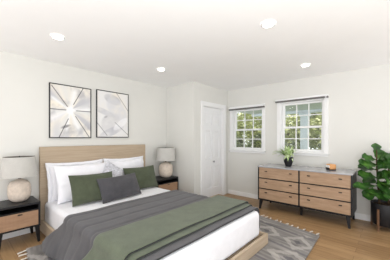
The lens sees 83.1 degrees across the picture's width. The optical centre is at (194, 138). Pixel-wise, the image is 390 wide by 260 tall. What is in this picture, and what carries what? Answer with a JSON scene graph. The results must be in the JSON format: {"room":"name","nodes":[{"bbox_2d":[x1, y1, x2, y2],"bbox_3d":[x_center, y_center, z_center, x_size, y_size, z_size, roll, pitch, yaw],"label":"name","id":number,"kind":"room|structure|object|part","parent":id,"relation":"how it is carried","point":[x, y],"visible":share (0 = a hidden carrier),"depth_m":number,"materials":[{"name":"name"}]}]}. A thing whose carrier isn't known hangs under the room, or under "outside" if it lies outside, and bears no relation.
{"room":"bedroom","nodes":[
{"label":"bedroom","id":0,"kind":"room"},
{"bbox_2d":[0,51,166,200],"bbox_3d":[-2.193,0.091,3.268,0.120,2.440,4.535,0,0,42],"label":"wall","id":1,"kind":"structure","parent":0,"point":[24,81],"depth_m":3.21,"materials":[{"name":"paint"}]},
{"bbox_2d":[2,227,34,239],"bbox_3d":[-2.148,1.264,3.218,0.014,0.095,4.521,0,0,42],"label":"baseboard","id":2,"kind":"structure","parent":1,"relation":"attached to","point":[24,231],"depth_m":2.94,"materials":[{"name":"white paint"}]},
{"bbox_2d":[49,82,90,137],"bbox_3d":[-1.935,-0.413,3.444,0.027,0.816,0.602,0,0,42],"label":"framed picture","id":3,"kind":"object","parent":1,"relation":"attached to","point":[69,106],"visible":1,"depth_m":3.42,"materials":[{"name":"white paper"}]},
{"bbox_2d":[96,89,128,137],"bbox_3d":[-1.472,-0.425,3.960,0.027,0.820,0.608,0,0,42],"label":"framed picture","id":4,"kind":"object","parent":1,"relation":"attached to","point":[112,108],"visible":1,"depth_m":3.94,"materials":[{"name":"white paper"}]},
{"bbox_2d":[167,83,189,192],"bbox_3d":[-0.377,0.091,4.765,0.825,2.440,0.120,0,0,42],"label":"wall","id":5,"kind":"structure","parent":0,"point":[178,97],"depth_m":4.62,"materials":[{"name":"paint"}]},
{"bbox_2d":[0,0,389,90],"bbox_3d":[0.241,-1.189,1.972,5.475,0.120,5.857,0,0,42],"label":"ceiling","id":6,"kind":"structure","parent":0,"point":[220,44],"depth_m":2.44,"materials":[{"name":"paint"}]},
{"bbox_2d":[50,34,64,39],"bbox_3d":[-1.520,-1.121,2.439,0.140,0.015,0.140,0,0,42],"label":"recessed light","id":7,"kind":"object","parent":6,"relation":"in","point":[55,36],"visible":1,"depth_m":2.43,"materials":[{"name":"white paint"}]},
{"bbox_2d":[261,20,275,27],"bbox_3d":[0.718,-1.121,2.163,0.140,0.015,0.140,0,0,42],"label":"recessed light","id":8,"kind":"object","parent":6,"relation":"in","point":[268,23],"visible":1,"depth_m":2.15,"materials":[{"name":"white paint"}]},
{"bbox_2d":[301,63,310,66],"bbox_3d":[1.694,-1.121,3.370,0.140,0.015,0.140,0,0,42],"label":"recessed light","id":9,"kind":"object","parent":6,"relation":"in","point":[305,64],"visible":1,"depth_m":3.36,"materials":[{"name":"white paint"}]},
{"bbox_2d":[0,193,389,259],"bbox_3d":[0.241,1.361,1.972,5.475,0.100,5.857,0,0,42],"label":"floor","id":10,"kind":"structure","parent":0,"point":[363,241],"depth_m":2.91,"materials":[{"name":"brown wood"}]},
{"bbox_2d":[0,196,40,247],"bbox_3d":[-2.250,1.056,2.776,0.414,0.510,0.417,0,0,42],"label":"nightstand","id":11,"kind":"object","parent":10,"relation":"on","point":[14,216],"visible":0.98,"depth_m":2.68,"materials":[{"name":"black paint"}]},
{"bbox_2d":[0,156,36,201],"bbox_3d":[-2.251,0.512,2.822,0.374,0.577,0.374,0,0,42],"label":"table lamp","id":12,"kind":"object","parent":11,"relation":"on","point":[12,167],"visible":1,"depth_m":2.72,"materials":[{"name":"fabric"}]},
{"bbox_3d":[-2.251,0.359,2.822,0.374,0.250,0.374,0,0,42],"label":"lamp shade","id":13,"kind":"part","parent":12,"relation":"part of","materials":[{"name":"fabric"}]},
{"bbox_3d":[-2.244,0.994,2.770,0.370,0.182,0.371,0,0,42],"label":"drawer","id":14,"kind":"part","parent":11,"relation":"part of","materials":[{"name":"brown wood"}]},
{"bbox_3d":[-2.011,1.208,2.804,0.049,0.205,0.053,0,0,42],"label":"leg","id":15,"kind":"part","parent":11,"relation":"part of","materials":[{"name":"black paint"}]},
{"bbox_2d":[156,176,177,190],"bbox_3d":[-0.672,1.056,4.533,0.414,0.510,0.540,0,0,42],"label":"nightstand","id":16,"kind":"object","parent":10,"relation":"on","point":[170,183],"visible":0.32,"depth_m":4.45,"materials":[{"name":"black paint"}]},
{"bbox_2d":[156,147,174,177],"bbox_3d":[-0.605,0.491,4.567,0.399,0.619,0.399,0,0,42],"label":"table lamp","id":17,"kind":"object","parent":16,"relation":"on","point":[165,154],"visible":1,"depth_m":4.44,"materials":[{"name":"fabric"}]},
{"bbox_3d":[-0.605,0.323,4.567,0.399,0.262,0.399,0,0,42],"label":"lamp shade","id":18,"kind":"part","parent":17,"relation":"part of","materials":[{"name":"fabric"}]},
{"bbox_3d":[-0.667,0.994,4.528,0.370,0.182,0.494,0,0,42],"label":"drawer","id":19,"kind":"part","parent":16,"relation":"part of","materials":[{"name":"brown wood"}]},
{"bbox_2d":[17,213,319,259],"bbox_3d":[0.010,1.298,2.647,3.436,0.025,2.615,0,0,-42],"label":"rug","id":20,"kind":"object","parent":10,"relation":"on","point":[285,241],"visible":0.14,"depth_m":2.66,"materials":[{"name":"grey fabric"}]},
{"bbox_2d":[39,144,267,259],"bbox_3d":[-0.659,0.705,2.911,2.600,1.168,1.769,0,0,42],"label":"bed","id":21,"kind":"object","parent":20,"relation":"on","point":[59,154],"visible":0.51,"depth_m":3.21,"materials":[{"name":"brown wood"}]},
{"bbox_3d":[-1.228,1.215,2.257,2.502,0.148,0.036,0,0,42],"label":"rail","id":22,"kind":"part","parent":21,"relation":"part of","materials":[{"name":"brown wood"}]},
{"bbox_3d":[-1.603,0.705,3.759,0.063,1.168,1.765,0,0,42],"label":"headboard","id":23,"kind":"part","parent":21,"relation":"part of","materials":[{"name":"brown wood"}]},
{"bbox_2d":[45,187,258,259],"bbox_3d":[-0.662,1.046,2.905,2.455,0.319,1.670,0,0,42],"label":"mattress","id":24,"kind":"object","parent":21,"relation":"on","point":[221,243],"visible":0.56,"depth_m":2.36,"materials":[{"name":"white fabric"}]},
{"bbox_2d":[45,159,102,204],"bbox_3d":[-1.788,0.636,3.364,0.189,0.582,0.830,0,0,42],"label":"pillow","id":25,"kind":"object","parent":24,"relation":"on","point":[52,185],"visible":0.23,"depth_m":3.11,"materials":[{"name":"white fabric"}]},
{"bbox_2d":[53,162,105,204],"bbox_3d":[-1.651,0.638,3.281,0.264,0.494,0.766,0,0,42],"label":"pillow","id":26,"kind":"object","parent":24,"relation":"on","point":[64,194],"visible":0.62,"depth_m":3.09,"materials":[{"name":"white fabric"}]},
{"bbox_2d":[68,171,112,206],"bbox_3d":[-1.415,0.689,3.088,0.233,0.393,0.623,0,0,42],"label":"cushion","id":27,"kind":"object","parent":24,"relation":"on","point":[84,188],"visible":0.64,"depth_m":2.95,"materials":[{"name":"green fabric"}]},
{"bbox_2d":[102,161,123,176],"bbox_3d":[-1.331,0.621,3.578,0.543,0.528,0.174,0,0,-38],"label":"cushion","id":28,"kind":"object","parent":24,"relation":"on","point":[116,171],"visible":0.48,"depth_m":3.58,"materials":[{"name":"white fabric"}]},
{"bbox_2d":[96,173,141,203],"bbox_3d":[-1.103,0.720,3.266,0.220,0.333,0.658,0,0,35],"label":"cushion","id":29,"kind":"object","parent":24,"relation":"on","point":[112,188],"visible":1,"depth_m":3.17,"materials":[{"name":"grey fabric"}]},
{"bbox_2d":[103,156,143,168],"bbox_3d":[-1.238,0.631,3.979,0.190,0.580,0.804,0,0,42],"label":"pillow","id":30,"kind":"object","parent":24,"relation":"on","point":[134,162],"visible":0.34,"depth_m":4.01,"materials":[{"name":"white fabric"}]},
{"bbox_2d":[123,165,157,188],"bbox_3d":[-0.936,0.689,3.847,0.619,0.382,0.208,0,0,-44],"label":"cushion","id":31,"kind":"object","parent":24,"relation":"on","point":[146,178],"visible":0.73,"depth_m":3.83,"materials":[{"name":"green fabric"}]},
{"bbox_2d":[42,190,259,259],"bbox_3d":[-0.522,1.059,2.683,1.881,0.409,1.927,0,0,42],"label":"quilt","id":32,"kind":"object","parent":24,"relation":"on","point":[73,239],"visible":0.53,"depth_m":2.36,"materials":[{"name":"grey fabric"}]},
{"bbox_2d":[82,195,251,259],"bbox_3d":[-0.153,1.010,2.344,0.711,0.403,2.006,0,0,42],"label":"throw blanket","id":33,"kind":"object","parent":32,"relation":"on","point":[137,240],"visible":0.97,"depth_m":1.96,"materials":[{"name":"green fabric"}]},
{"bbox_3d":[0.295,1.228,2.055,0.035,0.123,1.769,0,0,42],"label":"footboard","id":34,"kind":"part","parent":21,"relation":"part of","materials":[{"name":"brown wood"}]},
{"bbox_2d":[258,163,356,228],"bbox_3d":[1.897,0.912,3.846,1.465,0.797,0.550,0,0,42],"label":"dresser","id":35,"kind":"object","parent":10,"relation":"on","point":[320,189],"visible":0.98,"depth_m":3.56,"materials":[{"name":"brown wood"}]},
{"bbox_3d":[1.622,0.634,4.076,0.694,0.190,0.486,0,0,42],"label":"drawer","id":36,"kind":"part","parent":35,"relation":"part of","materials":[{"name":"brown wood"}]},
{"bbox_3d":[1.622,0.834,4.076,0.694,0.174,0.486,0,0,42],"label":"drawer","id":37,"kind":"part","parent":35,"relation":"part of","materials":[{"name":"brown wood"}]},
{"bbox_3d":[1.622,1.028,4.076,0.694,0.178,0.486,0,0,42],"label":"drawer","id":38,"kind":"part","parent":35,"relation":"part of","materials":[{"name":"brown wood"}]},
{"bbox_2d":[272,146,297,166],"bbox_3d":[1.654,0.322,4.065,0.440,0.384,0.487,0,0,42],"label":"potted plant","id":39,"kind":"object","parent":35,"relation":"on","point":[288,160],"visible":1,"depth_m":3.98,"materials":[{"name":"green plant"}]},
{"bbox_3d":[1.715,0.429,4.037,0.170,0.170,0.170,0,0,42],"label":"pot","id":40,"kind":"part","parent":39,"relation":"part of","materials":[{"name":"black ceramic"}]},
{"bbox_3d":[2.156,0.634,3.597,0.694,0.190,0.486,0,0,42],"label":"drawer","id":41,"kind":"part","parent":35,"relation":"part of","materials":[{"name":"brown wood"}]},
{"bbox_3d":[2.156,0.834,3.597,0.694,0.174,0.486,0,0,42],"label":"drawer","id":42,"kind":"part","parent":35,"relation":"part of","materials":[{"name":"brown wood"}]},
{"bbox_3d":[2.156,1.028,3.597,0.694,0.178,0.486,0,0,42],"label":"drawer","id":43,"kind":"part","parent":35,"relation":"part of","materials":[{"name":"brown wood"}]},
{"bbox_2d":[326,164,335,169],"bbox_3d":[2.205,0.465,3.571,0.108,0.098,0.124,0,0,0],"label":"desk clock","id":44,"kind":"object","parent":35,"relation":"on","point":[328,166],"visible":1,"depth_m":3.52,"materials":[{"name":"orange wood"}]},
{"bbox_3d":[2.245,1.228,3.222,0.060,0.165,0.060,0,0,42],"label":"leg","id":45,"kind":"part","parent":35,"relation":"part of","materials":[{"name":"black paint"}]},
{"bbox_2d":[353,143,389,231],"bbox_3d":[2.632,0.689,3.191,0.631,1.244,0.457,0,0,26],"label":"fig","id":46,"kind":"object","parent":10,"relation":"on","point":[380,207],"visible":1,"depth_m":3.18,"materials":[{"name":"plant"}]},
{"bbox_3d":[2.583,1.156,3.103,0.020,0.310,0.024,0,0,-21],"label":"stand leg","id":47,"kind":"part","parent":46,"relation":"part of","materials":[{"name":"brown wood"}]},
{"bbox_3d":[2.768,0.572,3.168,0.113,0.801,0.233,0,0,-28],"label":"stem","id":48,"kind":"part","parent":46,"relation":"part of","materials":[{"name":"green plant"}]},
{"bbox_2d":[190,82,227,194],"bbox_3d":[0.376,0.091,4.897,0.120,2.440,1.322,0,0,42],"label":"wall","id":49,"kind":"structure","parent":0,"point":[199,92],"depth_m":4.47,"materials":[{"name":"paint"}]},
{"bbox_2d":[204,107,221,196],"bbox_3d":[0.390,0.301,4.867,0.082,1.949,0.695,0,0,42],"label":"door","id":50,"kind":"structure","parent":49,"relation":"in","point":[212,116],"depth_m":4.87,"materials":[{"name":"white paint"}]},
{"bbox_3d":[0.274,-0.424,4.772,0.028,0.270,0.220,0,0,42],"label":"panel","id":51,"kind":"part","parent":50,"relation":"part of","materials":[{"name":"white paint"}]},
{"bbox_3d":[0.274,0.131,4.772,0.028,0.640,0.220,0,0,42],"label":"panel","id":52,"kind":"part","parent":50,"relation":"part of","materials":[{"name":"white paint"}]},
{"bbox_3d":[0.274,0.841,4.772,0.028,0.500,0.220,0,0,42],"label":"panel","id":53,"kind":"part","parent":50,"relation":"part of","materials":[{"name":"white paint"}]},
{"bbox_3d":[0.471,-0.424,4.992,0.028,0.270,0.220,0,0,42],"label":"panel","id":54,"kind":"part","parent":50,"relation":"part of","materials":[{"name":"white paint"}]},
{"bbox_3d":[0.471,0.131,4.992,0.028,0.640,0.220,0,0,42],"label":"panel","id":55,"kind":"part","parent":50,"relation":"part of","materials":[{"name":"white paint"}]},
{"bbox_3d":[0.471,0.841,4.992,0.028,0.500,0.220,0,0,42],"label":"panel","id":56,"kind":"part","parent":50,"relation":"part of","materials":[{"name":"white paint"}]},
{"bbox_2d":[201,101,225,195],"bbox_3d":[0.375,0.269,4.880,0.140,2.085,0.895,0,0,42],"label":"trim","id":57,"kind":"structure","parent":49,"relation":"attached to","point":[207,104],"depth_m":5.01,"materials":[{"name":"white paint"}]},
{"bbox_2d":[228,64,389,214],"bbox_3d":[2.477,0.091,3.846,4.650,2.440,0.160,0,0,42],"label":"wall","id":58,"kind":"structure","parent":0,"point":[359,99],"depth_m":3.78,"materials":[{"name":"paint"}]},
{"bbox_2d":[229,103,265,153],"bbox_3d":[1.195,-0.206,4.966,0.899,1.059,0.205,0,0,42],"label":"window","id":59,"kind":"structure","parent":58,"relation":"in","point":[233,114],"depth_m":5.03,"materials":[{"name":"white paint"}]},
{"bbox_2d":[229,104,264,110],"bbox_3d":[1.128,-0.682,4.892,0.875,0.062,0.047,0,0,42],"label":"curtain rod","id":60,"kind":"object","parent":59,"relation":"attached to","point":[261,105],"visible":1,"depth_m":4.83,"materials":[{"name":"white metal"}]},
{"bbox_3d":[1.148,0.271,4.914,0.899,0.024,0.065,0,0,42],"label":"sill","id":61,"kind":"part","parent":59,"relation":"part of","materials":[{"name":"white paint"}]},
{"bbox_3d":[1.208,0.015,4.981,0.717,0.464,0.034,0,0,42],"label":"sash","id":62,"kind":"part","parent":59,"relation":"part of","materials":[{"name":"white paint"}]},
{"bbox_3d":[1.233,-0.418,5.009,0.717,0.484,0.034,0,0,42],"label":"sash","id":63,"kind":"part","parent":59,"relation":"part of","materials":[{"name":"white paint"}]},
{"bbox_2d":[228,189,370,221],"bbox_3d":[2.469,1.264,3.737,4.516,0.095,0.014,0,0,42],"label":"baseboard","id":64,"kind":"structure","parent":58,"relation":"attached to","point":[357,215],"depth_m":4.78,"materials":[{"name":"white paint"}]},
{"bbox_2d":[276,98,328,156],"bbox_3d":[2.042,-0.228,4.206,0.937,1.102,0.205,0,0,42],"label":"window","id":65,"kind":"structure","parent":58,"relation":"in","point":[323,152],"depth_m":4.17,"materials":[{"name":"white paint"}]},
{"bbox_2d":[275,94,328,104],"bbox_3d":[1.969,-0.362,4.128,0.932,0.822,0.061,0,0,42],"label":"curtain rod","id":66,"kind":"object","parent":65,"relation":"attached to","point":[325,96],"visible":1,"depth_m":4.06,"materials":[{"name":"white metal"}]},
{"bbox_3d":[1.996,0.271,4.154,0.937,0.024,0.065,0,0,42],"label":"sill","id":67,"kind":"part","parent":65,"relation":"part of","materials":[{"name":"white paint"}]},
{"bbox_3d":[2.056,0.006,4.220,0.739,0.481,0.034,0,0,42],"label":"sash","id":68,"kind":"part","parent":65,"relation":"part of","materials":[{"name":"white paint"}]},
{"bbox_3d":[2.081,-0.445,4.249,0.739,0.501,0.034,0,0,42],"label":"sash","id":69,"kind":"part","parent":65,"relation":"part of","materials":[{"name":"white paint"}]},
{"bbox_2d":[370,199,389,227],"bbox_3d":[2.767,1.083,3.174,0.372,0.307,0.372,0,0,42],"label":"pot","id":70,"kind":"object","parent":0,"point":[380,209],"depth_m":3.10,"materials":[{"name":"black ceramic"}]},
{"label":"outside","id":71,"kind":"structure","parent":0,"visible":0},
{"bbox_3d":[5.283,1.811,25.354,54.000,0.100,35.200,0,0,42],"label":"lawn","id":72,"kind":"structure","parent":71,"visible":0},
{"bbox_2d":[236,135,245,146],"bbox_3d":[1.510,0.811,8.711,1.120,1.903,1.029,0,0,8],"label":"bush","id":73,"kind":"object","parent":72,"relation":"on","point":[239,140],"visible":0.14,"depth_m":8.51,"materials":[{"name":"green plant"}]},
{"bbox_2d":[236,113,261,146],"bbox_3d":[2.600,0.072,9.809,1.620,3.384,1.445,0,0,-20],"label":"tree","id":74,"kind":"object","parent":72,"relation":"on","point":[241,117],"visible":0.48,"depth_m":9.47,"materials":[{"name":"green plant"}]},
{"bbox_2d":[245,133,260,147],"bbox_3d":[2.324,0.784,8.007,1.108,1.957,1.021,0,0,42],"label":"bush","id":75,"kind":"object","parent":72,"relation":"on","point":[258,136],"visible":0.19,"depth_m":8.05,"materials":[{"name":"green plant"}]},
{"bbox_2d":[245,115,286,147],"bbox_3d":[4.086,-0.331,12.714,2.459,4.190,2.517,0,0,42],"label":"tree","id":76,"kind":"object","parent":72,"relation":"on","point":[248,115],"visible":0.02,"depth_m":12.53,"materials":[{"name":"green plant"}]},
{"bbox_2d":[285,114,299,148],"bbox_3d":[3.751,0.195,8.749,1.277,3.138,1.412,0,0,-22],"label":"tree","id":77,"kind":"object","parent":72,"relation":"on","point":[288,134],"visible":0.24,"depth_m":8.34,"materials":[{"name":"green plant"}]},
{"bbox_2d":[285,141,299,148],"bbox_3d":[3.111,0.916,7.293,1.052,1.694,1.035,0,0,42],"label":"bush","id":78,"kind":"object","parent":72,"relation":"on","point":[293,142],"visible":0.1,"depth_m":7.13,"materials":[{"name":"green plant"}]},
{"bbox_2d":[299,112,310,148],"bbox_3d":[3.072,0.526,6.164,0.250,2.470,0.240,0,0,42],"label":"porch post","id":79,"kind":"object","parent":72,"relation":"on","point":[303,119],"visible":0.31,"depth_m":6.08,"materials":[{"name":"paint"}]},
{"bbox_2d":[290,112,321,149],"bbox_3d":[5.972,-0.338,10.980,2.562,4.203,2.506,0,0,42],"label":"tree","id":80,"kind":"object","parent":72,"relation":"on","point":[311,116],"visible":0.04,"depth_m":10.19,"materials":[{"name":"green plant"}]},
{"bbox_2d":[309,112,321,149],"bbox_3d":[4.630,0.366,7.894,1.133,2.795,0.964,0,0,-5],"label":"tree","id":81,"kind":"object","parent":72,"relation":"on","point":[314,132],"visible":0.38,"depth_m":7.85,"materials":[{"name":"green plant"}]},
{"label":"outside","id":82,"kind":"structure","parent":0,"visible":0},
{"bbox_2d":[241,103,321,116],"bbox_3d":[2.545,-0.779,5.382,3.400,0.140,2.090,0,0,42],"label":"porch roof","id":83,"kind":"structure","parent":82,"point":[314,107],"depth_m":5.93,"materials":[{"name":"paint"}]}
]}

